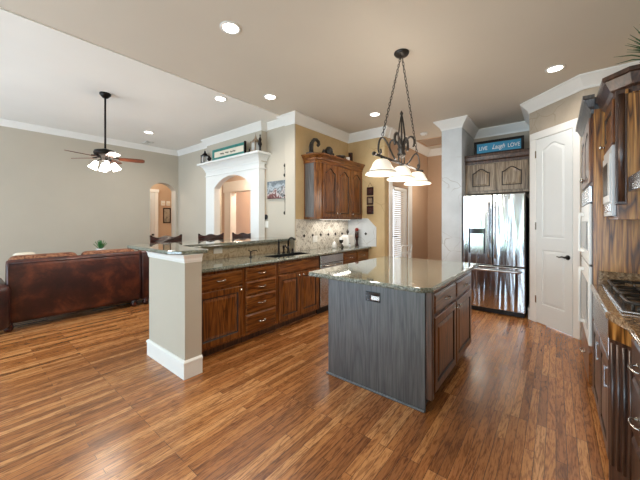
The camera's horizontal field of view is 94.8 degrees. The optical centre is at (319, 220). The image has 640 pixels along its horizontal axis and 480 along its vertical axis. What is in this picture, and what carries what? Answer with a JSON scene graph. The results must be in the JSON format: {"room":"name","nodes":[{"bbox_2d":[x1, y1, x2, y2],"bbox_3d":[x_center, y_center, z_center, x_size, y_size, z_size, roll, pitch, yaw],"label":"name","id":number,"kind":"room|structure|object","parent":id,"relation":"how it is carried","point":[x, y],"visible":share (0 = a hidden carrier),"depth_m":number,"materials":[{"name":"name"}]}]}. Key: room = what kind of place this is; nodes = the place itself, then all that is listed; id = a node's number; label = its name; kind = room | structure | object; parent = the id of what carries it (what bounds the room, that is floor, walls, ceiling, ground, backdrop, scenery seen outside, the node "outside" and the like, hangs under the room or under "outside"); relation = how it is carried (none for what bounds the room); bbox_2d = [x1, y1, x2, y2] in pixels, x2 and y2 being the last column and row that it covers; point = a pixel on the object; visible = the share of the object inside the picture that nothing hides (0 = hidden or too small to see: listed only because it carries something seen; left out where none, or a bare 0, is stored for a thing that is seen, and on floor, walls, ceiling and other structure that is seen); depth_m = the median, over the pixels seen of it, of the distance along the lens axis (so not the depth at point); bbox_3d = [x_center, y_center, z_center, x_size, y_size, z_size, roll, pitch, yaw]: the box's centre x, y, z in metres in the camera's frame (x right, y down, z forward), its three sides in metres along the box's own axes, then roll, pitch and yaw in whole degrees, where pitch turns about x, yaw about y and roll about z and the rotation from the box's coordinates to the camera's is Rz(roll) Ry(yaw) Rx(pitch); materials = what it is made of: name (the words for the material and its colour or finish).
{"room":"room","nodes":[
{"label":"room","id":0,"kind":"room"},
{"bbox_2d":[0,126,177,281],"bbox_3d":[-5.679,-0.137,4.635,0.220,3.113,7.120,0,0,39],"label":"wall","id":1,"kind":"structure","parent":0,"point":[51,201],"depth_m":5.59,"materials":[{"name":"beige paint"}]},
{"bbox_2d":[0,118,206,155],"bbox_3d":[-4.999,-1.641,4.108,1.500,0.105,6.750,0,0,39],"label":"trim","id":2,"kind":"structure","parent":1,"relation":"attached to","point":[3,122],"depth_m":5.85,"materials":[{"name":"white wood"}]},
{"bbox_2d":[0,8,280,150],"bbox_3d":[-3.997,-1.597,5.452,6.140,0.533,10.500,0,0,39],"label":"ceiling","id":3,"kind":"structure","parent":0,"point":[50,77],"depth_m":3.97,"materials":[{"name":"white paint"}]},
{"bbox_2d":[65,91,144,171],"bbox_3d":[-2.827,-1.178,3.884,0.833,1.030,0.875,0,0,39],"label":"ceiling fan","id":4,"kind":"object","parent":3,"relation":"hanging from","point":[104,154],"visible":1,"depth_m":3.87,"materials":[{"name":"white glass"}]},
{"bbox_2d":[213,96,226,101],"bbox_3d":[-1.377,-1.689,4.067,0.184,0.008,0.184,0,0,39],"label":"recessed light","id":5,"kind":"object","parent":3,"relation":"in","point":[217,98],"visible":1,"depth_m":4.05,"materials":[{"name":"white plastic"}]},
{"bbox_2d":[150,184,170,237],"bbox_3d":[-4.279,0.045,7.601,1.310,2.750,3.300,0,0,39],"label":"wall","id":6,"kind":"structure","parent":0,"point":[164,229],"depth_m":8.24,"materials":[{"name":"beige paint"}]},
{"bbox_2d":[150,189,158,237],"bbox_3d":[-4.765,0.275,7.703,0.105,2.290,1.050,0,0,39],"label":"door frame","id":7,"kind":"structure","parent":6,"relation":"in","point":[153,192],"depth_m":8.03,"materials":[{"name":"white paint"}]},
{"bbox_2d":[163,208,170,222],"bbox_3d":[-4.331,-0.155,8.323,0.024,0.430,0.210,0,0,39],"label":"framed picture","id":8,"kind":"object","parent":6,"relation":"attached to","point":[166,211],"visible":1,"depth_m":8.32,"materials":[{"name":"brown wood"}]},
{"bbox_2d":[178,126,284,241],"bbox_3d":[-2.040,-0.137,6.157,3.950,3.113,0.150,0,0,39],"label":"wall","id":9,"kind":"structure","parent":0,"point":[191,177],"depth_m":6.51,"materials":[{"name":"beige paint"}]},
{"bbox_2d":[267,180,284,198],"bbox_3d":[-0.738,-0.530,4.992,0.440,0.300,0.035,0,0,39],"label":"picture","id":10,"kind":"object","parent":9,"relation":"attached to","point":[275,189],"visible":0.8,"depth_m":4.97},
{"bbox_2d":[222,176,249,238],"bbox_3d":[-1.764,0.045,8.083,5.930,2.750,1.200,0,0,39],"label":"wall","id":11,"kind":"structure","parent":0,"point":[242,198],"depth_m":9.21,"materials":[{"name":"beige paint"}]},
{"bbox_2d":[223,179,249,238],"bbox_3d":[-1.891,0.190,7.493,1.710,2.460,0.200,0,0,39],"label":"door frame","id":12,"kind":"structure","parent":11,"relation":"attached to","point":[230,189],"depth_m":7.81,"materials":[{"name":"white paint"}]},
{"bbox_2d":[207,130,266,162],"bbox_3d":[-1.657,-1.361,5.676,1.750,0.663,0.120,0,0,39],"label":"wall","id":13,"kind":"structure","parent":0,"point":[248,138],"depth_m":5.34,"materials":[{"name":"beige paint"}]},
{"bbox_2d":[197,150,270,172],"bbox_3d":[-1.706,-1.095,5.607,1.960,0.170,0.290,0,0,39],"label":"trim","id":14,"kind":"structure","parent":13,"relation":"attached to","point":[256,156],"depth_m":5.36,"materials":[{"name":"white paint"}]},
{"bbox_2d":[200,151,208,162],"bbox_3d":[-2.366,-1.338,6.047,0.131,0.314,0.131,0,0,39],"label":"lantern","id":15,"kind":"object","parent":14,"relation":"on","point":[204,154],"visible":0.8,"depth_m":6.02,"materials":[{"name":"brown metal"}]},
{"bbox_2d":[212,141,245,160],"bbox_3d":[-1.699,-1.288,5.444,1.035,0.215,0.035,0,0,39],"label":"framed sign","id":16,"kind":"object","parent":14,"relation":"on","point":[239,148],"visible":0.97,"depth_m":5.42,"materials":[{"name":"teal paint"}]},
{"bbox_2d":[250,134,258,151],"bbox_3d":[-1.103,-1.346,5.033,0.138,0.330,0.138,0,0,39],"label":"lantern","id":17,"kind":"object","parent":14,"relation":"on","point":[255,140],"visible":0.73,"depth_m":5.00,"materials":[{"name":"grey wood"}]},
{"bbox_2d":[258,135,261,150],"bbox_3d":[-1.015,-1.331,4.982,0.070,0.300,0.068,0,0,39],"label":"finial ornament","id":18,"kind":"object","parent":14,"relation":"on","point":[259,139],"visible":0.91,"depth_m":4.96,"materials":[{"name":"brown metal"}]},
{"bbox_2d":[201,121,266,145],"bbox_3d":[-1.685,-1.631,5.641,1.930,0.125,0.210,0,0,39],"label":"trim","id":19,"kind":"structure","parent":13,"relation":"attached to","point":[260,125],"depth_m":5.45,"materials":[{"name":"white wood"}]},
{"bbox_2d":[206,162,264,237],"bbox_3d":[-1.675,0.185,5.646,1.700,2.470,0.130,0,0,39],"label":"trim","id":20,"kind":"structure","parent":13,"relation":"attached to","point":[255,177],"depth_m":5.28,"materials":[{"name":"white paint"}]},
{"bbox_2d":[205,167,265,176],"bbox_3d":[-1.669,-0.922,5.653,1.724,0.025,0.172,0,0,39],"label":"trim","id":21,"kind":"structure","parent":13,"relation":"attached to","point":[254,167],"depth_m":5.44,"materials":[{"name":"white paint"}]},
{"bbox_2d":[267,119,283,130],"bbox_3d":[-0.764,-1.641,4.985,0.508,0.105,0.080,0,0,39],"label":"trim","id":22,"kind":"structure","parent":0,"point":[276,123],"depth_m":4.99,"materials":[{"name":"white paint"}]},
{"bbox_2d":[285,124,295,250],"bbox_3d":[-0.481,-0.142,4.765,0.214,3.125,0.020,0,0,39],"label":"wall pillar","id":23,"kind":"structure","parent":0,"point":[290,130],"depth_m":4.75,"materials":[{"name":"beige paint"}]},
{"bbox_2d":[0,298,608,479],"bbox_3d":[-2.031,1.470,4.259,10.700,0.100,11.100,0,0,39],"label":"floor","id":24,"kind":"structure","parent":0,"point":[82,396],"depth_m":2.17,"materials":[{"name":"brown wood"}]},
{"bbox_2d":[0,248,140,332],"bbox_3d":[-3.855,0.943,4.511,1.080,0.955,1.710,0,0,39],"label":"sofa","id":25,"kind":"object","parent":24,"relation":"on","point":[35,286],"visible":0.99,"depth_m":4.17,"materials":[{"name":"leather"}]},
{"bbox_2d":[13,252,34,255],"bbox_3d":[-4.207,0.703,4.184,0.120,0.515,0.240,0,0,39],"label":"throw pillow","id":26,"kind":"object","parent":25,"relation":"on","point":[20,253],"visible":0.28,"depth_m":4.16,"materials":[{"name":"beige fabric"}]},
{"bbox_2d":[8,252,76,259],"bbox_3d":[-3.901,0.693,4.166,0.220,0.455,0.715,0,0,39],"label":"cushion","id":27,"kind":"object","parent":25,"relation":"on","point":[31,256],"depth_m":4.08,"materials":[{"name":"brown leather"}]},
{"bbox_2d":[81,248,133,254],"bbox_3d":[-3.419,0.693,4.767,0.220,0.455,0.715,0,0,39],"label":"cushion","id":28,"kind":"object","parent":25,"relation":"on","point":[125,249],"depth_m":4.67,"materials":[{"name":"brown leather"}]},
{"bbox_2d":[138,250,148,303],"bbox_3d":[-3.013,0.943,5.560,1.080,0.955,0.940,0,0,39],"label":"sofa","id":29,"kind":"object","parent":24,"relation":"on","point":[144,259],"visible":0.15,"depth_m":4.98,"materials":[{"name":"leather"}]},
{"bbox_2d":[150,234,181,242],"bbox_3d":[-1.962,0.806,3.946,0.494,1.230,0.430,0,0,39],"label":"bar stool","id":30,"kind":"object","parent":24,"relation":"on","point":[164,239],"visible":0.19,"depth_m":4.07,"materials":[{"name":"brown wood"}]},
{"bbox_2d":[149,257,201,359],"bbox_3d":[-1.464,0.863,2.945,0.770,1.115,0.160,0,0,39],"label":"wall pier","id":31,"kind":"object","parent":24,"relation":"on","point":[175,288],"visible":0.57,"depth_m":2.75,"materials":[{"name":"beige paint"}]},
{"bbox_2d":[146,339,202,379],"bbox_3d":[-1.471,1.337,2.936,0.814,0.165,0.182,0,0,39],"label":"baseboard","id":32,"kind":"structure","parent":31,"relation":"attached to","point":[184,369],"depth_m":2.74,"materials":[{"name":"white wood"}]},
{"bbox_2d":[146,251,202,262],"bbox_3d":[-1.474,0.343,2.933,0.830,0.075,0.190,0,0,39],"label":"trim","id":33,"kind":"structure","parent":31,"relation":"attached to","point":[191,258],"depth_m":2.73,"materials":[{"name":"white wood"}]},
{"bbox_2d":[198,233,223,240],"bbox_3d":[-1.536,0.806,4.477,0.494,1.230,0.430,0,0,39],"label":"bar stool","id":34,"kind":"object","parent":24,"relation":"on","point":[209,236],"visible":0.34,"depth_m":4.61,"materials":[{"name":"brown wood"}]},
{"bbox_2d":[202,267,242,359],"bbox_3d":[-1.260,0.970,3.276,0.623,0.900,0.608,0,0,39],"label":"base cabinet","id":35,"kind":"object","parent":24,"relation":"on","point":[222,291],"visible":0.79,"depth_m":3.12,"materials":[{"name":"brown wood"}]},
{"bbox_2d":[202,245,371,272],"bbox_3d":[-0.361,0.500,4.394,0.633,0.040,3.475,0,0,39],"label":"countertop","id":36,"kind":"structure","parent":35,"relation":"on","point":[213,265],"depth_m":3.76,"materials":[{"name":"stone"}]},
{"bbox_2d":[277,239,281,253],"bbox_3d":[-0.588,0.372,4.280,0.080,0.216,0.043,0,0,39],"label":"soap dispenser","id":37,"kind":"object","parent":36,"relation":"on","point":[278,239],"visible":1,"depth_m":4.28,"materials":[{"name":"brown metal"}]},
{"bbox_2d":[263,252,308,257],"bbox_3d":[-0.459,0.586,4.189,0.268,0.208,0.728,0,0,39],"label":"sink","id":38,"kind":"object","parent":36,"relation":"in","point":[295,253],"visible":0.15,"depth_m":4.34,"materials":[{"name":"metal"}]},
{"bbox_2d":[285,237,294,252],"bbox_3d":[-0.441,0.359,4.419,0.155,0.242,0.103,0,0,9],"label":"faucet","id":39,"kind":"object","parent":36,"relation":"on","point":[287,247],"visible":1,"depth_m":4.43,"materials":[{"name":"brown metal"}]},
{"bbox_2d":[341,229,353,246],"bbox_3d":[0.519,0.307,5.520,0.170,0.345,0.190,0,0,39],"label":"canister","id":40,"kind":"object","parent":36,"relation":"on","point":[347,239],"visible":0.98,"depth_m":5.45,"materials":[{"name":"white ceramic"}]},
{"bbox_2d":[355,228,358,245],"bbox_3d":[0.712,0.305,5.680,0.076,0.350,0.076,0,0,39],"label":"pepper mill","id":41,"kind":"object","parent":36,"relation":"on","point":[356,229],"visible":1,"depth_m":5.66,"materials":[{"name":"brown wood"}]},
{"bbox_2d":[232,232,250,238],"bbox_3d":[-1.160,0.806,4.945,0.494,1.230,0.430,0,0,39],"label":"bar stool","id":42,"kind":"object","parent":24,"relation":"on","point":[240,235],"visible":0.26,"depth_m":5.05,"materials":[{"name":"brown wood"}]},
{"bbox_2d":[240,262,276,343],"bbox_3d":[-0.910,0.970,3.712,0.623,0.900,0.510,0,0,39],"label":"base cabinet","id":43,"kind":"object","parent":24,"relation":"on","point":[259,281],"visible":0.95,"depth_m":3.52,"materials":[{"name":"brown wood"}]},
{"bbox_2d":[273,256,318,330],"bbox_3d":[-0.484,0.970,4.248,0.617,0.900,0.860,0,0,39],"label":"base cabinet","id":44,"kind":"object","parent":24,"relation":"on","point":[297,291],"visible":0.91,"depth_m":4.02,"materials":[{"name":"brown wood"}]},
{"bbox_2d":[316,253,342,313],"bbox_3d":[0.036,0.973,4.776,0.517,0.895,0.605,0,0,39],"label":"dishwasher","id":45,"kind":"object","parent":24,"relation":"on","point":[325,261],"visible":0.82,"depth_m":4.51,"materials":[{"name":"metal"}]},
{"bbox_2d":[343,249,367,264],"bbox_3d":[0.493,0.970,5.368,0.508,0.900,0.880,0,0,39],"label":"base cabinet","id":46,"kind":"object","parent":24,"relation":"on","point":[359,255],"visible":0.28,"depth_m":5.19,"materials":[{"name":"brown wood"}]},
{"bbox_2d":[326,271,470,412],"bbox_3d":[0.882,0.970,2.966,1.003,0.900,1.390,0,0,39],"label":"kitchen island","id":47,"kind":"object","parent":24,"relation":"on","point":[399,346],"visible":0.91,"depth_m":2.42,"materials":[{"name":"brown wood"}]},
{"bbox_2d":[366,291,379,302],"bbox_3d":[0.438,0.630,2.443,0.135,0.080,0.008,0,0,39],"label":"outlet","id":48,"kind":"object","parent":47,"relation":"attached to","point":[371,296],"depth_m":2.44,"materials":[{"name":"white plastic"}]},
{"bbox_2d":[371,296,378,300],"bbox_3d":[0.455,0.637,2.424,0.075,0.035,0.004,0,0,39],"label":"socket","id":49,"kind":"object","parent":47,"relation":"attached to","point":[373,298],"depth_m":2.42,"materials":[{"name":"white plastic"}]},
{"bbox_2d":[308,256,477,292],"bbox_3d":[0.832,0.500,3.054,1.155,0.040,1.635,0,0,39],"label":"island countertop","id":50,"kind":"structure","parent":47,"relation":"on","point":[415,275],"depth_m":2.74,"materials":[{"name":"stone"}]},
{"bbox_2d":[400,244,412,257],"bbox_3d":[1.364,0.915,5.214,0.430,1.012,0.502,0,0,39],"label":"chair","id":51,"kind":"object","parent":24,"relation":"on","point":[409,244],"visible":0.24,"depth_m":5.08,"materials":[{"name":"white paint"}]},
{"bbox_2d":[463,192,528,317],"bbox_3d":[2.859,0.502,4.776,0.830,1.836,0.871,0,0,39],"label":"refrigerator","id":52,"kind":"object","parent":24,"relation":"on","point":[495,226],"visible":0.89,"depth_m":4.45,"materials":[{"name":"metal"}]},
{"bbox_2d":[575,94,639,393],"bbox_3d":[2.599,0.235,2.428,0.698,2.370,1.044,0,0,39],"label":"oven tower","id":53,"kind":"object","parent":24,"relation":"on","point":[615,243],"visible":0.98,"depth_m":2.22,"materials":[{"name":"brown wood"}]},
{"bbox_2d":[578,186,591,345],"bbox_3d":[2.516,0.360,2.481,0.502,1.270,0.836,0,0,39],"label":"wall oven","id":54,"kind":"object","parent":53,"relation":"in","point":[585,217],"visible":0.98,"depth_m":2.50,"materials":[{"name":"metal"}]},
{"bbox_2d":[593,294,634,479],"bbox_3d":[2.015,0.970,1.663,0.650,0.900,0.984,0,0,39],"label":"base cabinet","id":55,"kind":"object","parent":24,"relation":"on","point":[612,343],"visible":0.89,"depth_m":1.53,"materials":[{"name":"brown wood"}]},
{"bbox_2d":[590,284,639,346],"bbox_3d":[1.714,0.500,1.287,0.653,0.040,1.953,0,0,39],"label":"countertop","id":56,"kind":"structure","parent":55,"relation":"on","point":[630,322],"depth_m":1.52,"materials":[{"name":"brown stone"}]},
{"bbox_2d":[598,271,639,286],"bbox_3d":[2.333,0.427,2.029,0.600,0.105,0.017,0,0,39],"label":"granite upstand","id":57,"kind":"object","parent":56,"relation":"on","point":[603,276],"visible":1,"depth_m":2.15,"materials":[{"name":"beige stone"}]},
{"bbox_2d":[602,279,639,314],"bbox_3d":[2.034,0.449,1.695,0.520,0.060,0.830,0,0,39],"label":"gas cooktop","id":58,"kind":"object","parent":56,"relation":"in","point":[626,298],"visible":1,"depth_m":1.77,"materials":[{"name":"metal"}]},
{"bbox_2d":[627,338,639,479],"bbox_3d":[1.436,0.970,0.912,0.614,0.900,0.900,0,0,39],"label":"base cabinet","id":59,"kind":"object","parent":24,"relation":"on","point":[635,424],"visible":0.95,"depth_m":1.31,"materials":[{"name":"brown wood"}]},
{"bbox_3d":[-4.152,1.030,5.563,0.500,0.780,0.800,0,0,39],"label":"console table","id":60,"kind":"object","parent":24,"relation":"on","visible":0},
{"bbox_2d":[94,240,106,249],"bbox_3d":[-4.140,0.499,5.576,0.197,0.280,0.221,0,0,-9],"label":"agave","id":61,"kind":"object","parent":60,"relation":"on","point":[100,245],"visible":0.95,"depth_m":5.54,"materials":[{"name":"green plant"}]},
{"bbox_2d":[0,0,639,148],"bbox_3d":[0.363,-1.765,2.337,4.560,0.120,11.100,0,0,39],"label":"ceiling","id":62,"kind":"structure","parent":0,"point":[334,63],"depth_m":2.84,"materials":[{"name":"beige paint"}]},
{"bbox_2d":[220,21,240,34],"bbox_3d":[-0.789,-1.701,2.595,0.184,0.008,0.184,0,0,39],"label":"recessed light","id":63,"kind":"object","parent":62,"relation":"in","point":[229,27],"visible":1,"depth_m":2.58,"materials":[{"name":"white plastic"}]},
{"bbox_2d":[263,94,276,99],"bbox_3d":[-0.684,-1.701,4.037,0.184,0.008,0.184,0,0,39],"label":"recessed light","id":64,"kind":"object","parent":62,"relation":"in","point":[266,96],"visible":1,"depth_m":4.02,"materials":[{"name":"white plastic"}]},
{"bbox_2d":[369,112,380,116],"bbox_3d":[0.876,-1.701,4.695,0.184,0.008,0.184,0,0,39],"label":"recessed light","id":65,"kind":"object","parent":62,"relation":"in","point":[373,114],"visible":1,"depth_m":4.69,"materials":[{"name":"white plastic"}]},
{"bbox_2d":[365,48,430,185],"bbox_3d":[0.826,-1.060,2.978,0.296,1.291,1.190,0,0,39],"label":"pendant light","id":66,"kind":"object","parent":62,"relation":"hanging from","point":[381,167],"visible":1,"depth_m":2.92,"materials":[{"name":"glass"}]},
{"bbox_2d":[417,136,441,146],"bbox_3d":[2.477,-1.699,6.282,0.620,0.012,0.620,0,0,39],"label":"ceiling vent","id":67,"kind":"object","parent":62,"relation":"in","point":[419,141],"visible":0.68,"depth_m":6.28,"materials":[{"name":"beige metal"}]},
{"bbox_2d":[545,64,565,72],"bbox_3d":[2.629,-1.701,3.288,0.184,0.008,0.184,0,0,39],"label":"recessed light","id":68,"kind":"object","parent":62,"relation":"in","point":[555,68],"visible":1,"depth_m":3.28,"materials":[{"name":"white plastic"}]},
{"bbox_2d":[296,124,347,250],"bbox_3d":[0.051,-0.142,5.424,0.210,3.125,1.675,0,0,39],"label":"wall","id":69,"kind":"structure","parent":0,"point":[304,136],"depth_m":4.85,"materials":[{"name":"beige paint"}]},
{"bbox_2d":[296,219,347,250],"bbox_3d":[0.091,0.225,5.300,0.008,0.510,1.520,0,0,39],"label":"tile backsplash","id":70,"kind":"structure","parent":69,"relation":"attached to","point":[308,227],"depth_m":5.15,"materials":[{"name":"beige tile"}]},
{"bbox_2d":[301,152,364,218],"bbox_3d":[0.280,-0.557,5.223,0.382,1.045,1.397,0,0,39],"label":"upper cabinet","id":71,"kind":"object","parent":69,"relation":"attached to","point":[332,184],"visible":1,"depth_m":4.89,"materials":[{"name":"brown wood"}]},
{"bbox_2d":[306,138,319,153],"bbox_3d":[-0.092,-1.229,4.838,0.120,0.298,0.291,0,0,39],"label":"scroll","id":72,"kind":"object","parent":71,"relation":"on","point":[311,145],"visible":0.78,"depth_m":4.77},
{"bbox_2d":[322,147,334,155],"bbox_3d":[0.148,-1.192,5.138,0.150,0.225,0.341,0,0,39],"label":"ornament","id":73,"kind":"object","parent":71,"relation":"on","point":[328,150],"visible":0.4,"depth_m":5.09,"materials":[{"name":"metal"}]},
{"bbox_2d":[319,219,350,219],"bbox_3d":[0.289,-0.026,5.281,0.050,0.013,0.900,0,0,39],"label":"light","id":74,"kind":"object","parent":71,"relation":"attached to","point":[319,219],"visible":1,"depth_m":5.21,"materials":[{"name":"white plastic"}]},
{"bbox_2d":[346,153,352,160],"bbox_3d":[0.549,-1.200,5.637,0.100,0.240,0.200,0,0,39],"label":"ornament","id":75,"kind":"object","parent":71,"relation":"on","point":[350,155],"visible":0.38,"depth_m":5.66,"materials":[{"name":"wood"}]},
{"bbox_2d":[303,232,366,236],"bbox_3d":[0.214,0.245,5.367,1.422,0.060,0.357,0,0,-34],"label":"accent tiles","id":76,"kind":"structure","parent":69,"relation":"attached to","point":[335,232],"depth_m":5.35,"materials":[{"name":"brown tile"}]},
{"bbox_2d":[348,136,387,258],"bbox_3d":[0.911,-0.142,5.692,0.795,3.125,0.182,0,0,39],"label":"wall","id":77,"kind":"structure","parent":0,"point":[362,151],"depth_m":5.52,"materials":[{"name":"beige paint"}]},
{"bbox_2d":[348,218,375,246],"bbox_3d":[0.810,0.215,5.692,0.622,0.530,0.008,0,0,39],"label":"backsplash","id":78,"kind":"structure","parent":77,"relation":"attached to","point":[364,225],"depth_m":5.66,"materials":[{"name":"beige tile"}]},
{"bbox_2d":[276,60,639,156],"bbox_3d":[2.229,-1.630,4.940,4.428,0.150,3.905,0,0,39],"label":"trim","id":79,"kind":"structure","parent":77,"relation":"attached to","point":[580,82],"depth_m":4.92,"materials":[{"name":"white paint"}]},
{"bbox_2d":[388,138,427,258],"bbox_3d":[1.939,-0.142,6.426,0.160,3.125,2.250,0,0,39],"label":"wall","id":80,"kind":"structure","parent":0,"point":[419,193],"depth_m":6.62,"materials":[{"name":"beige paint"}]},
{"bbox_2d":[393,187,406,257],"bbox_3d":[1.602,0.230,5.882,0.035,1.780,0.580,0,0,39],"label":"blind","id":81,"kind":"object","parent":80,"relation":"attached to","point":[400,221],"depth_m":5.90,"materials":[{"name":"white plastic"}]},
{"bbox_2d":[389,167,411,257],"bbox_3d":[1.623,0.195,5.910,0.114,2.450,1.090,0,0,39],"label":"door","id":82,"kind":"structure","parent":80,"relation":"in","point":[400,222],"depth_m":5.91,"materials":[{"name":"white paint"}]},
{"bbox_2d":[428,155,441,260],"bbox_3d":[3.068,-0.142,6.866,1.370,3.125,0.150,0,0,39],"label":"wall","id":83,"kind":"structure","parent":0,"point":[434,162],"depth_m":7.02,"materials":[{"name":"beige paint"}]},
{"bbox_2d":[442,127,473,261],"bbox_3d":[2.829,-0.142,5.730,0.320,3.125,1.920,0,0,39],"label":"wall column","id":84,"kind":"structure","parent":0,"point":[457,144],"depth_m":4.98,"materials":[{"name":"white paint"}]},
{"bbox_2d":[474,131,528,197],"bbox_3d":[3.139,-0.142,5.014,1.060,3.125,0.950,0,0,39],"label":"wall","id":85,"kind":"structure","parent":0,"point":[525,133],"depth_m":5.21,"materials":[{"name":"beige paint"}]},
{"bbox_2d":[465,148,528,194],"bbox_3d":[3.050,-0.777,5.011,0.908,0.645,0.745,0,0,39],"label":"upper cabinet","id":86,"kind":"object","parent":85,"relation":"attached to","point":[505,171],"visible":0.84,"depth_m":4.73,"materials":[{"name":"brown wood"}]},
{"bbox_2d":[474,135,523,154],"bbox_3d":[2.896,-1.214,4.783,0.700,0.235,0.034,0,0,39],"label":"framed sign","id":87,"kind":"object","parent":86,"relation":"on","point":[516,142],"visible":0.99,"depth_m":4.77,"materials":[{"name":"blue wood"}]},
{"bbox_2d":[529,90,583,330],"bbox_3d":[3.149,-0.142,3.843,0.140,3.125,0.852,0,0,-6],"label":"wall","id":88,"kind":"structure","parent":0,"point":[566,109],"depth_m":3.86,"materials":[{"name":"beige paint"}]},
{"bbox_2d":[530,118,580,339],"bbox_3d":[3.041,0.090,3.863,0.096,2.660,0.728,0,0,-6],"label":"door","id":89,"kind":"structure","parent":88,"relation":"in","point":[555,160],"depth_m":3.81,"materials":[{"name":"white paint"}]},
{"bbox_2d":[584,86,599,96],"bbox_3d":[3.436,-0.142,3.307,0.700,3.125,0.140,0,0,39],"label":"wall","id":90,"kind":"structure","parent":0,"point":[594,90],"depth_m":3.43,"materials":[{"name":"beige paint"}]},
{"bbox_3d":[-1.145,0.862,4.038,0.120,1.115,1.945,0,0,39],"label":"wall","id":91,"kind":"structure","parent":0,"visible":0},
{"bbox_2d":[127,237,295,254],"bbox_3d":[-1.039,0.286,3.774,1.215,0.037,2.185,0,0,39],"label":"countertop","id":92,"kind":"structure","parent":91,"relation":"on","point":[188,247],"depth_m":3.35,"materials":[{"name":"stone"}]},
{"bbox_2d":[201,241,289,259],"bbox_3d":[-1.089,0.393,4.003,0.010,0.175,1.960,0,0,39],"label":"backsplash","id":93,"kind":"structure","parent":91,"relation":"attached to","point":[228,251],"depth_m":4.04,"materials":[{"name":"tile"}]},
{"bbox_2d":[213,247,221,253],"bbox_3d":[-1.294,0.375,3.731,0.010,0.075,0.125,0,0,39],"label":"power outlet","id":94,"kind":"object","parent":93,"relation":"attached to","point":[215,250],"visible":1,"depth_m":3.72,"materials":[{"name":"white plastic"}]},
{"bbox_3d":[1.120,-0.143,-0.091,0.140,3.125,8.060,0,0,39],"label":"wall","id":95,"kind":"structure","parent":0,"visible":0},
{"bbox_2d":[595,64,639,219],"bbox_3d":[2.161,-0.463,1.824,0.624,0.905,0.550,0,0,39],"label":"upper cabinet","id":96,"kind":"object","parent":95,"relation":"attached to","point":[618,95],"visible":0.98,"depth_m":1.79,"materials":[{"name":"brown wood"}]},
{"bbox_2d":[603,145,616,216],"bbox_3d":[2.156,-0.260,1.904,0.442,0.455,0.401,0,0,39],"label":"microwave","id":97,"kind":"object","parent":96,"relation":"in","point":[609,208],"visible":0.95,"depth_m":1.91,"materials":[{"name":"metal"}]},
{"bbox_2d":[617,26,639,63],"bbox_3d":[2.094,-1.070,1.801,0.432,0.309,0.441,0,0,39],"label":"potted fern","id":98,"kind":"object","parent":96,"relation":"on","point":[637,39],"visible":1,"depth_m":1.85,"materials":[{"name":"green plant"}]},
{"bbox_2d":[628,171,639,191],"bbox_3d":[1.828,-0.523,1.322,0.516,0.704,0.750,0,0,39],"label":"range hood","id":99,"kind":"object","parent":95,"relation":"attached to","point":[633,180],"visible":1,"depth_m":1.65,"materials":[{"name":"metal"}]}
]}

